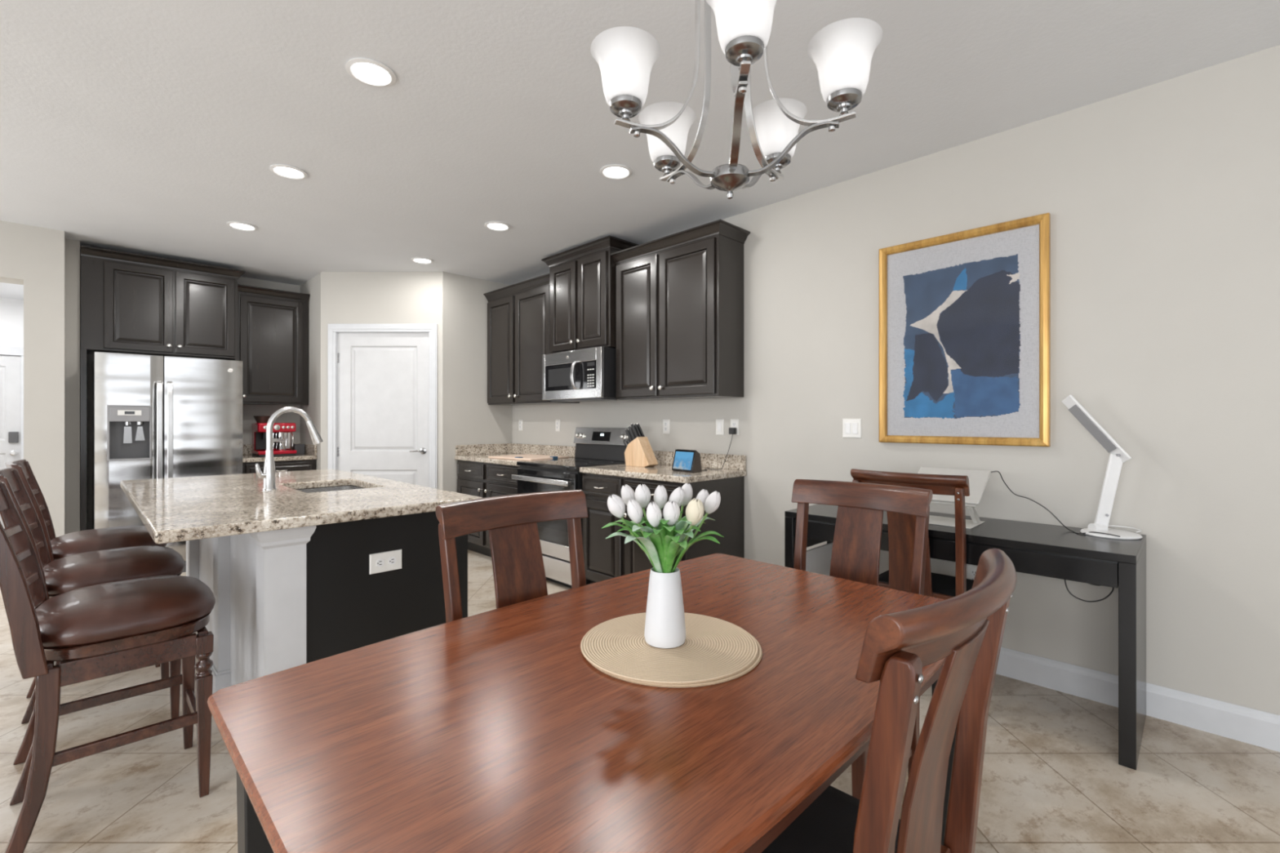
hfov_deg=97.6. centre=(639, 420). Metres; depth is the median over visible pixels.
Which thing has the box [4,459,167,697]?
counter stool
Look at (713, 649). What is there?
placemat
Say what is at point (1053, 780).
floor
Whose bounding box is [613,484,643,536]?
tulip
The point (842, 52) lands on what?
chandelier
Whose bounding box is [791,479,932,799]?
dining chair
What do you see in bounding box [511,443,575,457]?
backsplash
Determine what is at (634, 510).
tulip
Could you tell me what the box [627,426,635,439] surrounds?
knife
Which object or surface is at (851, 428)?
light switch
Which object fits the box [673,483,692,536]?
tulip
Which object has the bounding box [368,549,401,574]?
wall outlet
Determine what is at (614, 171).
recessed light
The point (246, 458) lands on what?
countertop
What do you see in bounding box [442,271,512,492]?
wall
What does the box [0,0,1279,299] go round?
ceiling
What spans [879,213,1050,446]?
framed painting
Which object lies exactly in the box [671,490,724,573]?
tulip
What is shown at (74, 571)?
seat cushion
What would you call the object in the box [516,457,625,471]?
cooktop
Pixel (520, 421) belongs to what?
wall outlet
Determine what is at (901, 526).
dining chair
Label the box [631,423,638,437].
knife
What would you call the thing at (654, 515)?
tulip
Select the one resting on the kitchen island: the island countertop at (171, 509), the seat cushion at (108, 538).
the island countertop at (171, 509)
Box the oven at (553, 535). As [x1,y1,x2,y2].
[511,467,577,561]
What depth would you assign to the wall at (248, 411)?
4.91 m
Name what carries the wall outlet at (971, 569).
attached to the wall at (1162, 199)
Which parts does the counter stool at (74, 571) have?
crest rail, leg, leg, leg, leg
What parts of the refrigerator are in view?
door, dispenser frame, dispenser panel, handle, handle, door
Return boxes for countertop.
[120,468,482,543]
[242,453,316,462]
[454,453,572,466]
[579,463,746,483]
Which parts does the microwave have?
handle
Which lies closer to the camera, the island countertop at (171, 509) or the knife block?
the island countertop at (171, 509)
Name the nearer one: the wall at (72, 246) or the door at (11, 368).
the wall at (72, 246)
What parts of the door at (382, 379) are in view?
handle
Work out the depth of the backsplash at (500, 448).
5.76 m
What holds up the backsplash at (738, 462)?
attached to the wall at (1162, 199)
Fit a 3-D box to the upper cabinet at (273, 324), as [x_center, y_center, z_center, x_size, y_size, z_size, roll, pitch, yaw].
[-3.753,-0.734,5.684,0.618,1.138,0.390,0,0,-45]
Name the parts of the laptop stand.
support plate, plate, hinge arm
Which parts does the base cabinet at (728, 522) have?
drawer, door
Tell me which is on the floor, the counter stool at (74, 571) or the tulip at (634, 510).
the counter stool at (74, 571)
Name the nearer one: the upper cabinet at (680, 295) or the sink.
the sink
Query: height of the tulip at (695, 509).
0.325 m
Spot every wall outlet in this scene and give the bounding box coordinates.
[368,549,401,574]
[518,419,522,431]
[555,419,559,431]
[662,419,669,434]
[730,418,738,435]
[966,564,977,579]
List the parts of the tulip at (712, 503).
stem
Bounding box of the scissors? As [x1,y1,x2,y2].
[623,439,630,446]
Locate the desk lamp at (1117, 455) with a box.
[1062,395,1142,539]
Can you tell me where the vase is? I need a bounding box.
[644,567,685,648]
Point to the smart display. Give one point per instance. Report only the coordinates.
(684, 460)
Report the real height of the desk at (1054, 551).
0.785 m
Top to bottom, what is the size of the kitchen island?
0.894 m
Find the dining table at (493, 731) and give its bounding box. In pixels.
[207,553,956,852]
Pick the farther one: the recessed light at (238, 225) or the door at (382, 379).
the door at (382, 379)
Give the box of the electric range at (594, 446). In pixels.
[511,427,629,587]
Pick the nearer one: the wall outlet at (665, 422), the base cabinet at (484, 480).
the wall outlet at (665, 422)
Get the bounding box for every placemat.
[580,612,758,684]
[590,633,762,688]
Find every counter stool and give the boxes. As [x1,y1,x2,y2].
[0,467,185,764]
[0,480,215,852]
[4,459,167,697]
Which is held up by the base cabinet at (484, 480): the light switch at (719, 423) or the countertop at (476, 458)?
the countertop at (476, 458)
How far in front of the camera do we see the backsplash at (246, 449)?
5.70 m
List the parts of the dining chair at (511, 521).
crest rail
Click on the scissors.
(627, 442)
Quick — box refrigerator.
[93,351,242,572]
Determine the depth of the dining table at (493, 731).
0.94 m
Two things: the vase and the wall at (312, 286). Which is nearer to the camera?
the vase
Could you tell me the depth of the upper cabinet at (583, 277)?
4.61 m
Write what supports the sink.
in the island countertop at (171, 509)
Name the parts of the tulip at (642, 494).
stem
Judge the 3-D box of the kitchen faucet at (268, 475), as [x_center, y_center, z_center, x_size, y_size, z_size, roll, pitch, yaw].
[-1.794,0.136,2.873,0.304,0.418,0.060,0,0,-45]
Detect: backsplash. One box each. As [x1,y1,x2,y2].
[242,443,298,454]
[298,443,316,455]
[455,443,511,455]
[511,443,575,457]
[653,450,746,470]
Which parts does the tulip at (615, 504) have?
stem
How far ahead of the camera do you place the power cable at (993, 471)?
2.58 m
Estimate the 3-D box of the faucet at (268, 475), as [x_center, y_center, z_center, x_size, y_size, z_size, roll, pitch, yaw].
[-1.858,0.245,2.809,0.060,0.200,0.060,0,0,-45]
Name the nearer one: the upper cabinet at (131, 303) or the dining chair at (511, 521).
the dining chair at (511, 521)
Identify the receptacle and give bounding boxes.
[376,559,384,567]
[388,556,396,564]
[970,569,976,576]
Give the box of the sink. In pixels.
[297,485,362,493]
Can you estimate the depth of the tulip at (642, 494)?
1.29 m
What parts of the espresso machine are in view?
grinder spout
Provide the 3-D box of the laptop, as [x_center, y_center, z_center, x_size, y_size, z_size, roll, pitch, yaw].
[1.524,0.315,2.773,0.229,0.144,0.323,0,0,-45]
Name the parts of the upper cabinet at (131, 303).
panel, door, crown, door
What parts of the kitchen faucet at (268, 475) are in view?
lever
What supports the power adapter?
attached to the wall outlet at (734, 422)
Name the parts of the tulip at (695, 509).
stem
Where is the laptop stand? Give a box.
[928,500,984,528]
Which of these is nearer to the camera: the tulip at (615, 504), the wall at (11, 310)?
the tulip at (615, 504)
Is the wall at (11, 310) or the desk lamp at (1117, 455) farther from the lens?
the wall at (11, 310)
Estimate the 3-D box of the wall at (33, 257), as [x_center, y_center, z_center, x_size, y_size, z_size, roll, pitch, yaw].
[-5.690,-0.090,3.227,3.316,2.740,0.250,0,0,-45]
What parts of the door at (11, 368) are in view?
casing, knob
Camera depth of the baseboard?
2.40 m
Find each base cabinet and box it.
[242,459,315,473]
[457,459,519,557]
[582,472,624,583]
[623,475,744,574]
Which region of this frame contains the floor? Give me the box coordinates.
[0,549,1279,852]
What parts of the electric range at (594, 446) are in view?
storage drawer, control knob, touch panel, control panel, control knob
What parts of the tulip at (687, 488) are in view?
stem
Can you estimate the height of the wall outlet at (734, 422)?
0.115 m
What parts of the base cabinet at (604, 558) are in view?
drawer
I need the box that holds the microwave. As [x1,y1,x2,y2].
[542,346,619,402]
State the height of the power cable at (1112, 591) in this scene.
0.138 m
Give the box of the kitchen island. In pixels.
[186,485,467,693]
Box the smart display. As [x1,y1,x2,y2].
[671,448,702,472]
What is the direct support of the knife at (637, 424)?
in the knife block
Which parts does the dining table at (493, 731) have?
leg, leg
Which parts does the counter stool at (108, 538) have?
crest rail, leg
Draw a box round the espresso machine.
[251,415,296,457]
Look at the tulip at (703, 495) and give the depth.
1.32 m
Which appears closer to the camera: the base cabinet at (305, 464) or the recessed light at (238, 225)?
the recessed light at (238, 225)
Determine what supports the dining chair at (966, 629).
on the floor
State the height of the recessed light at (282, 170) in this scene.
0.010 m
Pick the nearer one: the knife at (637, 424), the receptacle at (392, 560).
the receptacle at (392, 560)
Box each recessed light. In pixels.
[226,221,257,231]
[269,164,307,179]
[345,57,395,87]
[411,257,433,263]
[484,221,511,231]
[600,164,632,179]
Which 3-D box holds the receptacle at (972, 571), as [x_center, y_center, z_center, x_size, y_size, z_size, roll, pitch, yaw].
[1.737,0.790,2.911,0.033,0.033,0.003,0,0,45]
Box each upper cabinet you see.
[80,244,245,530]
[237,284,310,405]
[483,273,579,405]
[541,235,638,354]
[610,219,750,400]
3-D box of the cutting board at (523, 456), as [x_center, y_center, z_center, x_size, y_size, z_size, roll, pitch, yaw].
[-1.032,0.333,5.212,0.610,0.024,0.470,0,0,38]
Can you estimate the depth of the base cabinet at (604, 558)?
4.02 m
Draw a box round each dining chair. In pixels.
[435,489,588,622]
[761,548,1016,852]
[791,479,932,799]
[850,468,973,599]
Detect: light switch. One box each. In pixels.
[715,419,724,435]
[842,418,861,438]
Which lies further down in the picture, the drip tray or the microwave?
the drip tray
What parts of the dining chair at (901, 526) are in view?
crest rail, rail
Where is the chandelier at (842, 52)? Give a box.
[591,0,883,199]
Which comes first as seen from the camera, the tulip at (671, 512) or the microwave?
the tulip at (671, 512)
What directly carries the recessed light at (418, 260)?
in the ceiling
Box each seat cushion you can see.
[35,574,215,648]
[43,545,185,595]
[50,525,167,560]
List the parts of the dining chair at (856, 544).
leg, crest rail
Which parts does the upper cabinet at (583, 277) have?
door, crown, door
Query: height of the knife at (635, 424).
0.115 m
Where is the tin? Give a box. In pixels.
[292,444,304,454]
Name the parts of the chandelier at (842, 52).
lamp shade, arm, lamp shade, arm, arm, arm, arm, arm, lamp shade, arm, arm, lamp shade, arm, arm, lamp shade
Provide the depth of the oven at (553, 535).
4.36 m
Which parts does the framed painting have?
frame rail, frame rail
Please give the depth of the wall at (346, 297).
5.49 m
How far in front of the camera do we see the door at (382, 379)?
5.51 m
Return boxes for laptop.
[917,466,991,504]
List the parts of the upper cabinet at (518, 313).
door, crown, door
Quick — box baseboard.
[995,647,1279,751]
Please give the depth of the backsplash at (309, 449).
5.69 m
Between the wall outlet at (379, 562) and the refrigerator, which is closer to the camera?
the wall outlet at (379, 562)
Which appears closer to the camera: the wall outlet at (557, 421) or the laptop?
the laptop
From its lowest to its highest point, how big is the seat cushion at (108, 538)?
0.109 m
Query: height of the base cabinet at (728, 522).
0.893 m
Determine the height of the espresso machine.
0.398 m
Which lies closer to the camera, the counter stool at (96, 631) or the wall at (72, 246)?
the counter stool at (96, 631)
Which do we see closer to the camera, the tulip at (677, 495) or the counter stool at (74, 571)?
the tulip at (677, 495)
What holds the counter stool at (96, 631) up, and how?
on the floor
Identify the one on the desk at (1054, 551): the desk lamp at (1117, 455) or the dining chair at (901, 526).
the desk lamp at (1117, 455)
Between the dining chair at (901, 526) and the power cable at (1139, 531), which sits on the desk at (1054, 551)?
the power cable at (1139, 531)
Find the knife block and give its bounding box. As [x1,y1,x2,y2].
[624,436,657,466]
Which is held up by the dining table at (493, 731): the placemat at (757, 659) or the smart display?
the placemat at (757, 659)
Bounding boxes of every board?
[488,453,568,460]
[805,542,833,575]
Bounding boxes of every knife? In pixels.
[625,428,632,442]
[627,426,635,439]
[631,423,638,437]
[634,423,641,436]
[636,423,644,436]
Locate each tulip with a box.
[601,493,657,572]
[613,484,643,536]
[624,498,662,573]
[634,484,662,572]
[646,502,669,573]
[653,484,667,520]
[661,499,680,573]
[665,497,704,573]
[669,486,693,571]
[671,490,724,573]
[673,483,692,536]
[675,488,714,559]
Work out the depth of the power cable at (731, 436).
3.96 m
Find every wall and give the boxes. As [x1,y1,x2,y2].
[0,220,65,537]
[0,297,23,356]
[65,239,79,533]
[80,253,300,530]
[300,273,320,469]
[320,271,442,489]
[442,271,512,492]
[512,44,1279,715]
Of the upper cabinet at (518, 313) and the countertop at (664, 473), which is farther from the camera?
the upper cabinet at (518, 313)
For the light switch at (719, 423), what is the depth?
4.07 m
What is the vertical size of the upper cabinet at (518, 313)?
1.148 m
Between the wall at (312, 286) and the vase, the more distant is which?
the wall at (312, 286)
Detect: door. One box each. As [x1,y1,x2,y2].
[0,346,23,528]
[327,324,437,488]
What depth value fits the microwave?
4.52 m
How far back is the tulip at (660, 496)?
1.32 m
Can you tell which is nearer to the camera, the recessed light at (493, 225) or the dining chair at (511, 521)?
the dining chair at (511, 521)
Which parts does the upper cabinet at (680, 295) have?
door, crown, door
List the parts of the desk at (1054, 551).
leg, rail, drawer, drawer, panel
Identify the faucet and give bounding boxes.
[255,406,323,490]
[262,449,276,490]
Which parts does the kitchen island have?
panel, panel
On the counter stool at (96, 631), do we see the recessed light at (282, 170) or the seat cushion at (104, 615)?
the seat cushion at (104, 615)
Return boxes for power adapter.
[728,427,736,434]
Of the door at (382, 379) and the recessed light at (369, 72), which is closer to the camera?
the recessed light at (369, 72)
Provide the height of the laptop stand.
0.232 m
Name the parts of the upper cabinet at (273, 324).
crown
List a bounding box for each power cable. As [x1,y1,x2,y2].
[704,435,732,470]
[991,471,1119,537]
[1064,579,1114,602]
[1108,524,1141,532]
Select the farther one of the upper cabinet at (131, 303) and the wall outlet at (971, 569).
the upper cabinet at (131, 303)
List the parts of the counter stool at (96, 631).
crest rail, leg, leg, seat frame, leg, leg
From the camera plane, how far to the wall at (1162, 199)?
2.54 m
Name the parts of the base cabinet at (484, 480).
drawer, door, drawer, door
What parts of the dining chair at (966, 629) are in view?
crest rail, rail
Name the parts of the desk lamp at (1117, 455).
hinge knob, arm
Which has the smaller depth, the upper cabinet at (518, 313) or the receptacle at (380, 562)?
the receptacle at (380, 562)
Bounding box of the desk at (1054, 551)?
[784,503,1146,769]
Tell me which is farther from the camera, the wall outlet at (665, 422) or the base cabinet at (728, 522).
the wall outlet at (665, 422)
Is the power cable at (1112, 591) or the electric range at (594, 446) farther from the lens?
the electric range at (594, 446)
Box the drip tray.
[251,449,296,454]

